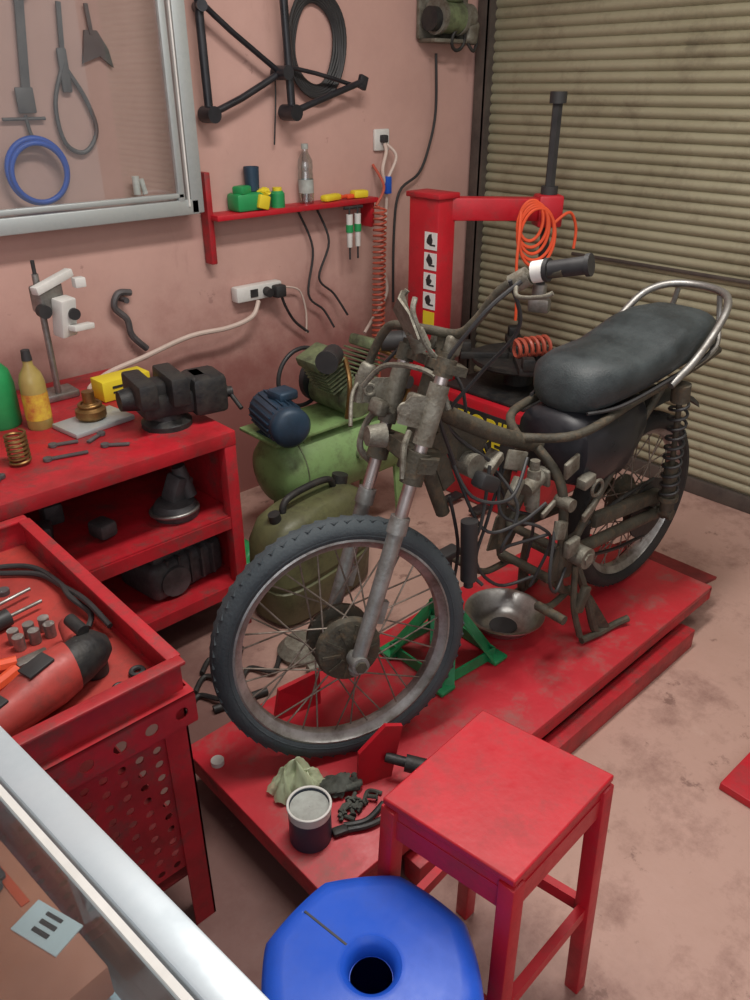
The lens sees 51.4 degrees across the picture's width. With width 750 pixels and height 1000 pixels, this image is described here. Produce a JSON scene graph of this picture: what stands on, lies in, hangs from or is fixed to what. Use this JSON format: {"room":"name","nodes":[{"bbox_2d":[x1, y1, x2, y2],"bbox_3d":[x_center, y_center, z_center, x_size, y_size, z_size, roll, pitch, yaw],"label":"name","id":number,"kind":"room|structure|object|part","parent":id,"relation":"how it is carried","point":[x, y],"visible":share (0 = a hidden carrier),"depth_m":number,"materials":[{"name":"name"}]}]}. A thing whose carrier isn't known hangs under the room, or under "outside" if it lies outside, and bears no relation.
{"room":"motorcycle repair workshop","nodes":[
{"label":"motorcycle repair workshop","id":0,"kind":"room"},
{"bbox_2d":[0,0,477,492],"bbox_3d":[-1.191,-1.086,2.362,4.700,2.900,0.100,-24,36,-37],"label":"wall","id":1,"kind":"structure","parent":0,"point":[176,294],"depth_m":2.93,"materials":[{"name":"paint"}]},
{"bbox_2d":[0,0,203,235],"bbox_3d":[-1.110,-1.377,2.119,1.308,1.248,0.084,-24,36,-37],"label":"window frame","id":2,"kind":"structure","parent":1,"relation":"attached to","point":[187,199],"depth_m":2.56,"materials":[{"name":"metal"}]},
{"bbox_2d":[4,135,69,205],"bbox_3d":[-1.040,-1.018,2.415,0.202,0.202,0.032,-24,36,-37],"label":"ring","id":3,"kind":"object","parent":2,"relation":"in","point":[22,143],"visible":1,"depth_m":2.39,"materials":[{"name":"blue plastic"}]},
{"bbox_2d":[2,0,113,154],"bbox_3d":[-0.972,-1.303,2.380,0.380,0.463,0.017,-24,36,-37],"label":"hanging tools","id":4,"kind":"object","parent":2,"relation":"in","point":[93,46],"visible":0.91,"depth_m":2.38,"materials":[{"name":"metal"}]},
{"bbox_2d":[131,176,147,194],"bbox_3d":[-0.798,-1.068,2.647,0.051,0.060,0.024,-24,36,-37],"label":"fitting","id":5,"kind":"object","parent":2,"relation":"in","point":[136,182],"visible":1,"depth_m":2.64,"materials":[{"name":"white plastic"}]},
{"bbox_2d":[111,289,148,350],"bbox_3d":[-0.887,-0.643,2.807,0.121,0.237,0.055,-24,36,-37],"label":"iron hook","id":6,"kind":"object","parent":1,"relation":"attached to","point":[119,294],"visible":1,"depth_m":2.76,"materials":[{"name":"metal"}]},
{"bbox_2d":[231,279,285,302],"bbox_3d":[-0.461,-0.833,3.122,0.220,0.060,0.082,-24,36,-37],"label":"power strip","id":7,"kind":"object","parent":1,"relation":"attached to","point":[269,288],"visible":1,"depth_m":3.11,"materials":[{"name":"white plastic"}]},
{"bbox_2d":[192,0,368,144],"bbox_3d":[-0.316,-1.594,2.838,0.755,0.551,0.094,-22,35,-35],"label":"frame","id":8,"kind":"object","parent":1,"relation":"hanging from","point":[208,113],"visible":1,"depth_m":2.77,"materials":[{"name":"black paint"}]},
{"bbox_3d":[-0.367,-1.459,2.892,0.018,0.261,0.047,-15,31,-25],"label":"hook cord","id":9,"kind":"part","parent":8,"relation":"part of","materials":[{"name":"black plastic"}]},
{"bbox_2d":[201,172,377,264],"bbox_3d":[-0.315,-1.154,3.096,0.812,0.320,0.100,-24,36,-37],"label":"wall shelf","id":10,"kind":"object","parent":1,"relation":"attached to","point":[208,217],"depth_m":2.93,"materials":[{"name":"red metal"}]},
{"bbox_2d":[227,185,270,212],"bbox_3d":[-0.467,-1.137,2.933,0.159,0.090,0.095,-24,36,-37],"label":"tub","id":11,"kind":"object","parent":10,"relation":"on","point":[242,199],"visible":0.99,"depth_m":2.90,"materials":[{"name":"green plastic"}]},
{"bbox_2d":[243,166,258,190],"bbox_3d":[-0.464,-1.209,2.933,0.058,0.084,0.058,-24,36,-37],"label":"mug","id":12,"kind":"object","parent":11,"relation":"on","point":[251,173],"visible":0.84,"depth_m":2.91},
{"bbox_3d":[-0.428,-1.142,2.950,0.078,0.080,0.067,-24,36,-37],"label":"trim","id":13,"kind":"part","parent":11,"relation":"part of","materials":[{"name":"yellow plastic"}]},
{"bbox_2d":[270,187,284,207],"bbox_3d":[-0.377,-1.170,3.015,0.055,0.072,0.055,-24,36,-37],"label":"bottle","id":14,"kind":"object","parent":10,"relation":"on","point":[277,195],"visible":0.98,"depth_m":3.00,"materials":[{"name":"green plastic"}]},
{"bbox_3d":[-0.377,-1.196,3.001,0.036,0.014,0.036,-24,36,-37],"label":"lid","id":15,"kind":"part","parent":14,"relation":"part of","materials":[{"name":"yellow plastic"}]},
{"bbox_2d":[298,143,313,193],"bbox_3d":[-0.274,-1.286,3.077,0.061,0.218,0.061,-24,36,-37],"label":"plastic bottle","id":16,"kind":"object","parent":10,"relation":"on","point":[305,185],"visible":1,"depth_m":3.08,"materials":[{"name":"plastic"}]},
{"bbox_2d":[320,193,345,201],"bbox_3d":[-0.171,-1.240,3.192,0.040,0.026,0.130,18,33,31],"label":"tube","id":17,"kind":"object","parent":10,"relation":"on","point":[333,196],"visible":1,"depth_m":3.16,"materials":[{"name":"yellow plastic"}]},
{"bbox_2d":[343,205,362,259],"bbox_3d":[-0.087,-1.118,3.263,0.100,0.211,0.031,-24,36,-37],"label":"screwdriver","id":18,"kind":"object","parent":10,"relation":"hanging from","point":[357,216],"visible":1,"depth_m":3.25,"materials":[{"name":"white plastic"}]},
{"bbox_2d":[344,189,367,198],"bbox_3d":[-0.082,-1.281,3.265,0.107,0.030,0.045,-17,32,-29],"label":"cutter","id":19,"kind":"object","parent":10,"relation":"on","point":[360,193],"visible":1,"depth_m":3.25,"materials":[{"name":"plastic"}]},
{"bbox_3d":[-0.106,-1.266,3.250,0.040,0.016,0.030,-24,36,-37],"label":"blade","id":20,"kind":"part","parent":19,"relation":"part of","materials":[{"name":"orange plastic"}]},
{"bbox_2d":[289,0,346,98],"bbox_3d":[-0.223,-1.715,2.937,0.292,0.374,0.032,-24,36,-37],"label":"cable coil","id":21,"kind":"object","parent":1,"relation":"hanging from","point":[331,8],"visible":0.83,"depth_m":2.96,"materials":[{"name":"black plastic"}]},
{"bbox_2d":[373,128,388,150],"bbox_3d":[0.034,-1.529,3.312,0.085,0.085,0.040,-24,36,-37],"label":"wall socket","id":22,"kind":"object","parent":1,"relation":"attached to","point":[380,136],"visible":0.94,"depth_m":3.30,"materials":[{"name":"white plastic"}]},
{"bbox_2d":[363,143,397,333],"bbox_3d":[0.014,-1.144,3.453,0.201,0.791,0.050,-24,36,-37],"label":"hanging cable","id":23,"kind":"object","parent":22,"relation":"hanging from","point":[387,179],"visible":0.79,"depth_m":3.35,"materials":[{"name":"white plastic"}]},
{"bbox_2d":[416,0,479,52],"bbox_3d":[0.328,-2.018,3.269,0.310,0.247,0.151,-24,36,-37],"label":"motor","id":24,"kind":"object","parent":1,"relation":"attached to","point":[451,22],"depth_m":3.22,"materials":[{"name":"green metal"}]},
{"bbox_2d":[281,53,437,332],"bbox_3d":[-0.061,-1.288,3.300,0.942,1.065,0.061,-24,36,-37],"label":"cables","id":25,"kind":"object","parent":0,"point":[436,59],"depth_m":3.37,"materials":[{"name":"black rubber"}]},
{"bbox_2d":[372,164,386,376],"bbox_3d":[0.020,-0.786,3.494,0.069,1.301,0.336,-2,28,-4],"label":"spiral air line","id":26,"kind":"object","parent":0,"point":[376,206],"visible":0.87,"depth_m":3.37,"materials":[{"name":"plastic"}]},
{"bbox_2d":[89,466,749,999],"bbox_3d":[0.283,0.980,1.672,4.700,0.100,4.400,-24,36,-37],"label":"floor","id":27,"kind":"structure","parent":0,"point":[672,917],"depth_m":1.91,"materials":[{"name":"concrete"}]},
{"bbox_2d":[0,515,215,943],"bbox_3d":[-0.857,0.590,1.551,0.765,0.701,0.743,-24,36,-37],"label":"tool cart","id":28,"kind":"object","parent":27,"relation":"on","point":[75,744],"visible":0.48,"depth_m":1.45,"materials":[{"name":"red paint"}]},
{"bbox_2d":[0,586,9,596],"bbox_3d":[-0.879,0.230,1.603,0.247,0.011,0.079,-24,36,-37],"label":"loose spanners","id":29,"kind":"object","parent":28,"relation":"on","point":[4,591],"visible":1,"depth_m":1.66,"materials":[{"name":"metal"}]},
{"bbox_2d":[0,587,41,630],"bbox_3d":[-0.779,0.255,1.525,0.266,0.036,0.150,-24,36,-37],"label":"screwdriver","id":30,"kind":"object","parent":28,"relation":"on","point":[6,619],"visible":1,"depth_m":1.57,"materials":[{"name":"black metal"}]},
{"bbox_2d":[0,647,45,690],"bbox_3d":[-0.725,0.320,1.398,0.272,0.050,0.134,-24,36,-37],"label":"pliers","id":31,"kind":"object","parent":28,"relation":"on","point":[9,666],"visible":0.66,"depth_m":1.43,"materials":[{"name":"plastic"}]},
{"bbox_2d":[6,614,56,651],"bbox_3d":[-0.671,0.260,1.526,0.082,0.029,0.049,-24,36,-37],"label":"socket","id":32,"kind":"object","parent":28,"relation":"on","point":[16,639],"visible":1,"depth_m":1.51,"materials":[{"name":"metal"}]},
{"bbox_2d":[0,614,111,736],"bbox_3d":[-0.583,0.315,1.333,0.148,0.110,0.398,7,29,12],"label":"grinder","id":33,"kind":"object","parent":28,"relation":"on","point":[54,676],"visible":0.98,"depth_m":1.32,"materials":[{"name":"red plastic"},{"name":"black plastic"},{"name":"steel"}]},
{"bbox_3d":[-0.576,0.257,1.477,0.040,0.050,0.095,-12,30,-21],"label":"handle","id":34,"kind":"part","parent":33,"relation":"part of","materials":[{"name":"red plastic"}]},
{"bbox_2d":[0,563,112,628],"bbox_3d":[-0.706,0.181,1.656,0.473,0.044,0.128,12,30,22],"label":"power cord","id":35,"kind":"object","parent":28,"relation":"on","point":[89,608],"visible":0.97,"depth_m":1.64,"materials":[{"name":"black plastic"}]},
{"bbox_2d":[0,515,184,764],"bbox_3d":[-0.861,0.315,1.407,0.763,0.080,0.733,-24,36,-37],"label":"tray","id":36,"kind":"object","parent":28,"relation":"on","point":[100,716],"depth_m":1.44,"materials":[{"name":"red paint"}]},
{"bbox_2d":[112,665,145,686],"bbox_3d":[-0.583,0.364,1.349,0.383,0.010,0.078,-14,31,-25],"label":"bushing","id":37,"kind":"object","parent":28,"relation":"on","point":[141,668],"visible":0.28,"depth_m":1.44,"materials":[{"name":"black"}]},
{"bbox_2d":[0,368,251,631],"bbox_3d":[-1.212,0.200,2.286,1.452,0.700,0.792,-24,36,-37],"label":"workbench","id":38,"kind":"object","parent":27,"relation":"on","point":[121,484],"visible":0.59,"depth_m":2.32,"materials":[{"name":"paint"}]},
{"bbox_2d":[0,363,22,430],"bbox_3d":[-1.110,-0.323,2.280,0.110,0.230,0.090,-24,36,-37],"label":"jug","id":39,"kind":"object","parent":38,"relation":"on","point":[10,412],"visible":1,"depth_m":2.28,"materials":[{"name":"plastic"}]},
{"bbox_2d":[3,428,31,465],"bbox_3d":[-0.953,-0.139,2.079,0.060,0.095,0.060,-24,36,-37],"label":"coil spring","id":40,"kind":"object","parent":38,"relation":"on","point":[25,449],"visible":1,"depth_m":2.07,"materials":[{"name":"gold metal"}]},
{"bbox_2d":[18,349,53,430],"bbox_3d":[-0.997,-0.324,2.275,0.073,0.235,0.073,-24,36,-37],"label":"oil bottle","id":41,"kind":"object","parent":38,"relation":"on","point":[31,382],"visible":1,"depth_m":2.26,"materials":[{"name":"yellow plastic"}]},
{"bbox_2d":[28,260,94,402],"bbox_3d":[-0.993,-0.528,2.441,0.197,0.440,0.162,-24,36,-37],"label":"stand","id":42,"kind":"object","parent":38,"relation":"on","point":[47,297],"visible":0.94,"depth_m":2.38,"materials":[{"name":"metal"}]},
{"bbox_3d":[-0.978,-0.631,2.357,0.123,0.178,0.081,-24,36,-37],"label":"knob","id":43,"kind":"part","parent":42,"relation":"part of","materials":[{"name":"white plastic"}]},
{"bbox_2d":[0,431,129,480],"bbox_3d":[-0.819,-0.177,2.229,0.257,0.015,0.722,13,31,23],"label":"pile","id":44,"kind":"object","parent":38,"relation":"on","point":[99,433],"visible":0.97,"depth_m":2.19,"materials":[{"name":"metal"}]},
{"bbox_2d":[34,502,117,539],"bbox_3d":[-1.023,0.116,2.232,0.489,0.070,0.281,-24,36,-37],"label":"scrap parts","id":45,"kind":"object","parent":38,"relation":"on","point":[101,527],"visible":0.6,"depth_m":2.28,"materials":[{"name":"black metal"}]},
{"bbox_2d":[52,389,134,438],"bbox_3d":[-0.844,-0.274,2.324,0.130,0.101,0.200,21,34,34],"label":"block","id":46,"kind":"object","parent":38,"relation":"on","point":[91,417],"visible":0.99,"depth_m":2.31,"materials":[{"name":"metal"}]},
{"bbox_3d":[-0.844,-0.236,2.344,0.130,0.016,0.200,21,34,34],"label":"plate","id":47,"kind":"part","parent":46,"relation":"part of","materials":[{"name":"metal"}]},
{"bbox_2d":[1,468,231,581],"bbox_3d":[-1.212,0.157,2.260,1.430,0.040,0.776,-24,36,-37],"label":"shelf","id":48,"kind":"object","parent":38,"relation":"attached to","point":[139,540],"depth_m":2.37,"materials":[{"name":"red metal"}]},
{"bbox_3d":[-1.212,-0.089,2.132,1.452,0.044,0.792,-24,36,-37],"label":"edge trim","id":49,"kind":"part","parent":38,"relation":"part of","materials":[{"name":"red paint"}]},
{"bbox_2d":[90,366,149,402],"bbox_3d":[-0.831,-0.381,2.558,0.172,0.066,0.087,-24,36,-37],"label":"power tool","id":50,"kind":"object","parent":38,"relation":"on","point":[105,386],"visible":0.56,"depth_m":2.51,"materials":[{"name":"yellow plastic"}]},
{"bbox_2d":[113,384,122,393],"bbox_3d":[-0.804,-0.369,2.531,0.003,0.024,0.100,25,37,39],"label":"print","id":51,"kind":"object","parent":50,"relation":"attached to","point":[116,387],"depth_m":2.51,"materials":[{"name":"black plastic"}]},
{"bbox_2d":[101,564,234,631],"bbox_3d":[-1.212,0.374,2.375,1.430,0.040,0.776,-24,36,-37],"label":"shelf","id":52,"kind":"object","parent":38,"relation":"attached to","point":[209,590],"depth_m":2.46,"materials":[{"name":"red metal"}]},
{"bbox_2d":[121,536,221,600],"bbox_3d":[-0.659,0.183,2.525,0.297,0.155,0.234,-24,36,-37],"label":"engine crankcase","id":53,"kind":"object","parent":38,"relation":"on","point":[171,574],"visible":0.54,"depth_m":2.44,"materials":[{"name":"grey metal"}]},
{"bbox_2d":[87,300,260,388],"bbox_3d":[-0.731,-0.587,2.863,0.108,0.143,0.841,18,33,30],"label":"extension cord","id":54,"kind":"object","parent":38,"relation":"on","point":[249,318],"visible":0.81,"depth_m":2.90,"materials":[{"name":"white plastic"}]},
{"bbox_2d":[149,463,199,524],"bbox_3d":[-0.620,-0.023,2.390,0.163,0.156,0.162,-24,36,-37],"label":"housing","id":55,"kind":"object","parent":38,"relation":"on","point":[177,504],"visible":1,"depth_m":2.38,"materials":[{"name":"metal"}]},
{"bbox_2d":[115,363,242,433],"bbox_3d":[-0.582,-0.308,2.319,0.349,0.168,0.176,-17,33,-29],"label":"bench vise","id":56,"kind":"object","parent":38,"relation":"on","point":[164,400],"visible":1,"depth_m":2.28,"materials":[{"name":"metal"}]},
{"bbox_3d":[-0.450,-0.335,2.398,0.128,0.092,0.014,25,37,38],"label":"handle","id":57,"kind":"part","parent":56,"relation":"part of","materials":[{"name":"metal"}]},
{"bbox_3d":[-0.687,-0.039,2.715,0.006,0.640,0.750,-24,36,-37],"label":"panel","id":58,"kind":"part","parent":38,"relation":"part of","materials":[{"name":"red paint"}]},
{"bbox_2d":[0,726,268,999],"bbox_3d":[-0.439,0.849,0.780,0.918,0.968,0.597,24,36,37],"label":"metal frame","id":59,"kind":"object","parent":27,"relation":"on","point":[187,963],"visible":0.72,"depth_m":0.70,"materials":[{"name":"metal"}]},
{"bbox_2d":[0,840,113,999],"bbox_3d":[-0.425,0.502,0.887,0.260,0.061,0.132,22,35,35],"label":"box","id":60,"kind":"object","parent":59,"relation":"on","point":[44,955],"visible":1,"depth_m":0.86,"materials":[{"name":"brown cardboard"}]},
{"bbox_2d":[186,646,280,713],"bbox_3d":[-0.417,0.539,2.362,0.243,0.029,0.300,1,28,2],"label":"cables","id":61,"kind":"object","parent":27,"relation":"on","point":[217,708],"visible":0.4,"depth_m":2.33,"materials":[{"name":"black rubber"}]},
{"bbox_2d":[244,539,249,563],"bbox_3d":[-0.485,0.221,2.878,0.205,0.108,0.193,-24,36,-37],"label":"container","id":62,"kind":"object","parent":27,"relation":"on","point":[245,540],"visible":0.02,"depth_m":2.86,"materials":[{"name":"plastic"}]},
{"bbox_2d":[277,631,318,672],"bbox_3d":[-0.215,0.475,2.456,0.150,0.055,0.212,-24,36,-37],"label":"gear","id":63,"kind":"object","parent":27,"relation":"on","point":[288,648],"visible":0.54,"depth_m":2.43,"materials":[{"name":"grey metal"}]},
{"bbox_2d":[249,471,368,625],"bbox_3d":[-0.217,0.138,2.678,0.220,0.442,0.470,21,34,34],"label":"can","id":64,"kind":"object","parent":27,"relation":"on","point":[321,498],"visible":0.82,"depth_m":2.57,"materials":[{"name":"paint"}]},
{"bbox_3d":[-0.222,-0.020,2.597,0.057,0.087,0.382,20,34,33],"label":"handle","id":65,"kind":"part","parent":64,"relation":"part of","materials":[{"name":"metal"}]},
{"bbox_2d":[239,330,413,507],"bbox_3d":[-0.138,-0.226,2.961,0.771,0.820,0.329,-24,36,-37],"label":"air compressor","id":66,"kind":"object","parent":27,"relation":"on","point":[297,446],"visible":0.67,"depth_m":2.77,"materials":[{"name":"green metal"}]},
{"bbox_3d":[-0.326,-0.289,2.667,0.145,0.168,0.240,-15,31,-25],"label":"motor","id":67,"kind":"part","parent":66,"relation":"part of","materials":[{"name":"blue metal"}]},
{"bbox_3d":[-0.131,-0.205,3.005,0.720,0.290,0.290,-24,36,-37],"label":"tank","id":68,"kind":"part","parent":66,"relation":"part of","materials":[{"name":"green metal"}]},
{"bbox_2d":[402,376,413,400],"bbox_3d":[0.099,-0.423,2.958,0.070,0.120,0.085,-24,36,-37],"label":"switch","id":69,"kind":"object","parent":66,"relation":"attached to","point":[410,382],"depth_m":2.93,"materials":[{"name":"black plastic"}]},
{"bbox_2d":[261,876,483,999],"bbox_3d":[-0.006,0.887,1.259,0.335,0.452,0.335,-24,36,-37],"label":"plastic stool","id":70,"kind":"object","parent":27,"relation":"on","point":[369,937],"visible":1,"depth_m":1.19,"materials":[{"name":"blue plastic"}]},
{"bbox_2d":[191,534,716,894],"bbox_3d":[0.366,0.504,2.301,1.745,0.150,0.595,-24,36,-37],"label":"platform","id":71,"kind":"object","parent":27,"relation":"on","point":[546,674],"depth_m":2.12,"materials":[{"name":"red metal"}]},
{"bbox_2d":[266,756,324,804],"bbox_3d":[-0.178,0.631,1.789,0.130,0.096,0.114,12,30,21],"label":"rag","id":72,"kind":"object","parent":71,"relation":"on","point":[297,773],"visible":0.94,"depth_m":1.77,"materials":[{"name":"beige fabric"}]},
{"bbox_2d":[286,785,331,853],"bbox_3d":[-0.140,0.690,1.682,0.098,0.103,0.098,-24,36,-37],"label":"can","id":73,"kind":"object","parent":71,"relation":"on","point":[308,808],"visible":1,"depth_m":1.66,"materials":[{"name":"grey metal"}]},
{"bbox_2d":[320,772,362,797],"bbox_3d":[-0.079,0.655,1.809,0.097,0.041,0.063,-14,31,-25],"label":"glove","id":74,"kind":"object","parent":71,"relation":"on","point":[336,785],"visible":0.96,"depth_m":1.80,"materials":[{"name":"grey fabric"}]},
{"bbox_2d":[274,668,426,785],"bbox_3d":[-0.058,0.547,1.885,0.456,0.165,0.138,24,36,37],"label":"clamp","id":75,"kind":"object","parent":71,"relation":"on","point":[376,759],"visible":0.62,"depth_m":1.81,"materials":[{"name":"red metal"}]},
{"bbox_2d":[332,801,382,837],"bbox_3d":[-0.022,0.711,1.728,0.154,0.016,0.048,-18,33,-30],"label":"pliers","id":76,"kind":"object","parent":71,"relation":"on","point":[365,823],"visible":0.88,"depth_m":1.71,"materials":[{"name":"metal"}]},
{"bbox_2d":[337,788,381,821],"bbox_3d":[-0.038,0.687,1.773,0.128,0.026,0.058,-24,36,-37],"label":"chain","id":77,"kind":"object","parent":71,"relation":"on","point":[352,803],"visible":1,"depth_m":1.76,"materials":[{"name":"black metal"}]},
{"bbox_2d":[379,543,506,696],"bbox_3d":[0.194,0.290,2.164,0.270,0.353,0.275,-24,36,-37],"label":"jack stand","id":78,"kind":"object","parent":71,"relation":"on","point":[471,632],"visible":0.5,"depth_m":2.19,"materials":[{"name":"green metal"}]},
{"bbox_3d":[0.189,0.231,2.127,0.090,0.215,0.040,-24,36,-37],"label":"ratchet post","id":79,"kind":"part","parent":78,"relation":"part of","materials":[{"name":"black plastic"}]},
{"bbox_2d":[209,253,732,768],"bbox_3d":[0.384,-0.074,1.977,1.733,1.175,0.509,-22,35,-35],"label":"motorcycle","id":80,"kind":"object","parent":71,"relation":"on","point":[598,395],"depth_m":1.90,"materials":[{"name":"metal"}]},
{"bbox_3d":[-0.381,0.633,1.886,0.032,0.012,0.032,-24,36,-37],"label":"bottle cap","id":81,"kind":"part","parent":80,"relation":"part of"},
{"bbox_3d":[0.097,-0.196,1.685,0.180,0.298,0.275,-10,30,-19],"label":"fork crown","id":82,"kind":"part","parent":80,"relation":"part of","materials":[{"name":"metal"}]},
{"bbox_3d":[0.491,-0.108,2.106,1.143,0.756,0.410,-22,35,-35],"label":"frame","id":83,"kind":"part","parent":80,"relation":"part of","materials":[{"name":"metal"}]},
{"bbox_3d":[0.703,0.084,2.302,0.586,0.212,0.014,-23,35,-36],"label":"sprocket chain","id":84,"kind":"part","parent":80,"relation":"part of","materials":[{"name":"metal"}]},
{"bbox_3d":[0.698,-0.406,2.146,0.625,0.192,0.266,-22,35,-35],"label":"seat","id":85,"kind":"part","parent":80,"relation":"part of","materials":[{"name":"leather"}]},
{"bbox_3d":[0.830,-0.491,2.227,0.342,0.215,0.314,-22,35,-35],"label":"grab rail","id":86,"kind":"part","parent":80,"relation":"part of","materials":[{"name":"metal"}]},
{"bbox_2d":[464,588,544,639],"bbox_3d":[0.388,0.357,2.350,0.240,0.060,0.240,-24,36,-37],"label":"steel bowl","id":87,"kind":"object","parent":71,"relation":"on","point":[499,613],"visible":0.96,"depth_m":2.39,"materials":[{"name":"silver metal"}]},
{"bbox_2d":[459,0,497,377],"bbox_3d":[0.499,-1.764,3.636,0.060,2.900,0.075,-24,36,-37],"label":"rail","id":88,"kind":"object","parent":27,"relation":"on","point":[487,9],"visible":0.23,"depth_m":3.67,"materials":[{"name":"metal"}]},
{"bbox_2d":[406,91,574,515],"bbox_3d":[0.527,-0.786,3.204,0.665,1.580,0.682,-24,36,-37],"label":"tyre changer","id":89,"kind":"object","parent":27,"relation":"on","point":[508,380],"depth_m":3.13,"materials":[{"name":"red paint"}]},
{"bbox_3d":[0.473,-1.144,3.089,0.530,0.120,0.100,-3,28,-5],"label":"swing arm","id":90,"kind":"part","parent":89,"relation":"part of","materials":[{"name":"red paint"}]},
{"bbox_3d":[0.638,-0.625,3.177,0.187,0.088,0.087,-11,30,-20],"label":"coil of orange hose","id":91,"kind":"part","parent":89,"relation":"part of","materials":[{"name":"orange plastic"}]},
{"bbox_2d":[514,199,576,320],"bbox_3d":[0.670,-0.965,3.118,0.287,0.456,0.069,-14,31,-24],"label":"air hose","id":92,"kind":"object","parent":89,"relation":"attached to","point":[530,206],"visible":0.94,"depth_m":3.05,"materials":[{"name":"orange plastic"}]},
{"bbox_2d":[377,710,613,999],"bbox_3d":[0.201,0.726,1.415,0.350,0.591,0.295,-24,36,-37],"label":"metal stool","id":93,"kind":"object","parent":27,"relation":"on","point":[498,805],"visible":0.95,"depth_m":1.26,"materials":[{"name":"paint"}]},
{"bbox_3d":[0.205,0.487,1.284,0.252,0.045,0.295,23,36,37],"label":"seat","id":94,"kind":"part","parent":93,"relation":"part of","materials":[{"name":"red paint"}]},
{"bbox_2d":[623,456,749,513],"bbox_3d":[1.824,0.140,3.070,0.035,0.070,3.780,-24,36,-37],"label":"bar","id":95,"kind":"object","parent":27,"relation":"on","point":[705,489],"visible":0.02,"depth_m":3.40,"materials":[{"name":"brown metal"}]},
{"bbox_2d":[719,752,749,807],"bbox_3d":[1.196,0.724,2.021,0.513,0.024,0.397,-24,36,-37],"label":"plate","id":96,"kind":"object","parent":27,"relation":"on","point":[736,784],"visible":1,"depth_m":2.00,"materials":[{"name":"paint"}]},
{"bbox_3d":[0.283,-1.669,0.263,4.700,0.100,4.400,-24,36,-37],"label":"ceiling","id":97,"kind":"structure","parent":0,"visible":0},
{"bbox_2d":[474,0,749,495],"bbox_3d":[1.824,-1.120,2.401,0.015,2.864,3.780,-24,36,-37],"label":"shutter door","id":98,"kind":"structure","parent":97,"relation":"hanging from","point":[653,168],"depth_m":3.21,"materials":[{"name":"paint"}]},
{"bbox_2d":[571,252,749,284],"bbox_3d":[1.671,-0.718,2.778,0.020,0.040,2.300,-24,36,-37],"label":"bar","id":99,"kind":"object","parent":98,"relation":"attached to","point":[743,281],"visible":1,"depth_m":3.21,"materials":[{"name":"brown metal"}]}
]}

